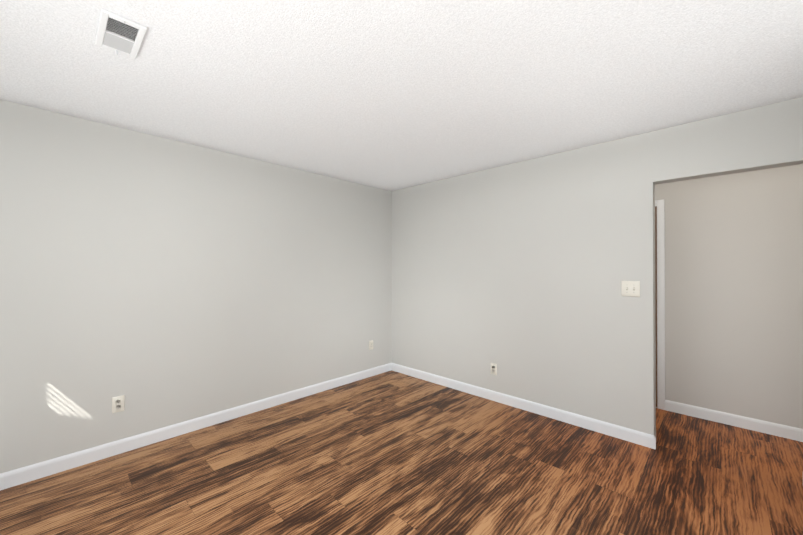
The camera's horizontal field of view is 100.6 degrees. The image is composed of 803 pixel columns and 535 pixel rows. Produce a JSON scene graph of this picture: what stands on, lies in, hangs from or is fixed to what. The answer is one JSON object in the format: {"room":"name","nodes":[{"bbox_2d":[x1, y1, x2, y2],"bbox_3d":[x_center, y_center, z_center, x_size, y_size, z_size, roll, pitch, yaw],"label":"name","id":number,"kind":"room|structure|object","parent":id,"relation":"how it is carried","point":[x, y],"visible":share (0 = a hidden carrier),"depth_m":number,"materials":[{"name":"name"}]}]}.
{"room":"empty living room","nodes":[
{"label":"empty living room","id":0,"kind":"room"},
{"bbox_2d":[0,99,391,473],"bbox_3d":[-1.564,0.172,3.155,0.120,2.440,4.240,0,0,44],"label":"wall","id":1,"kind":"structure","parent":0,"point":[158,282],"depth_m":2.68,"materials":[{"name":"grey paint"}]},
{"bbox_2d":[112,395,124,412],"bbox_3d":[-2.113,1.019,2.486,0.009,0.117,0.072,0,0,44],"label":"electrical outlet","id":2,"kind":"object","parent":1,"relation":"attached to","point":[117,403],"visible":1,"depth_m":2.48,"materials":[{"name":"beige plastic"}]},
{"bbox_2d":[0,363,390,490],"bbox_3d":[-1.516,1.342,3.104,0.014,0.100,4.000,0,0,44],"label":"baseboard","id":3,"kind":"structure","parent":1,"relation":"attached to","point":[19,476],"depth_m":2.67,"materials":[{"name":"white wood"}]},
{"bbox_2d":[369,340,372,349],"bbox_3d":[-0.389,0.997,4.283,0.009,0.117,0.072,0,0,44],"label":"electrical outlet","id":4,"kind":"object","parent":1,"relation":"attached to","point":[371,345],"visible":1,"depth_m":4.28,"materials":[{"name":"beige plastic"}]},
{"bbox_2d":[0,370,802,534],"bbox_3d":[0.612,1.436,1.721,5.240,0.100,5.190,0,0,44],"label":"floor","id":5,"kind":"structure","parent":0,"point":[391,452],"depth_m":2.19,"materials":[{"name":"laminate"}]},
{"bbox_2d":[0,0,802,190],"bbox_3d":[0.612,-1.104,1.732,5.240,0.100,5.190,0,0,44],"label":"ceiling","id":6,"kind":"structure","parent":0,"point":[391,95],"depth_m":1.81,"materials":[{"name":"white paint"}]},
{"bbox_2d":[95,8,146,58],"bbox_3d":[-1.275,-1.037,1.512,0.300,0.036,0.150,0,0,44],"label":"ceiling vent","id":7,"kind":"object","parent":6,"relation":"in","point":[116,34],"visible":1,"depth_m":1.50,"materials":[{"name":"white metal"}]},
{"bbox_2d":[392,97,802,436],"bbox_3d":[1.753,0.171,2.829,5.120,2.440,0.120,0,0,44],"label":"wall","id":8,"kind":"structure","parent":0,"point":[517,273],"depth_m":3.04,"materials":[{"name":"grey paint"}]},
{"bbox_2d":[490,363,496,374],"bbox_3d":[0.965,1.063,3.491,0.072,0.117,0.009,0,0,44],"label":"electrical outlet","id":9,"kind":"object","parent":8,"relation":"attached to","point":[493,368],"visible":1,"depth_m":3.49,"materials":[{"name":"beige plastic"}]},
{"bbox_2d":[391,363,653,448],"bbox_3d":[0.896,1.344,3.552,2.875,0.100,0.014,0,0,44],"label":"baseboard","id":10,"kind":"structure","parent":8,"relation":"attached to","point":[623,433],"depth_m":3.15,"materials":[{"name":"white wood"}]},
{"bbox_2d":[621,281,639,296],"bbox_3d":[1.827,0.170,2.661,0.124,0.124,0.018,0,0,44],"label":"light switch","id":11,"kind":"object","parent":8,"relation":"attached to","point":[630,288],"visible":1,"depth_m":2.66,"materials":[{"name":"beige plastic"}]},
{"bbox_2d":[653,436,655,449],"bbox_3d":[1.939,1.339,2.552,0.014,0.100,0.014,0,0,44],"label":"baseboard","id":12,"kind":"structure","parent":8,"relation":"attached to","point":[654,442],"depth_m":2.55,"materials":[{"name":"white"}]},
{"bbox_2d":[655,164,802,428],"bbox_3d":[2.944,0.171,3.002,3.640,2.440,0.120,0,0,44],"label":"wall","id":13,"kind":"structure","parent":0,"point":[733,293],"depth_m":2.92,"materials":[{"name":"paint"}]},
{"bbox_2d":[655,199,664,409],"bbox_3d":[2.258,0.364,3.564,0.880,2.060,0.018,0,0,44],"label":"door frame","id":14,"kind":"structure","parent":13,"relation":"attached to","point":[660,290],"depth_m":3.28,"materials":[{"name":"white wood"}]},
{"bbox_2d":[665,400,802,441],"bbox_3d":[3.351,1.339,2.514,2.145,0.100,0.014,0,0,44],"label":"baseboard","id":15,"kind":"structure","parent":13,"relation":"attached to","point":[776,429],"depth_m":2.91,"materials":[{"name":"white wood"}]}
]}

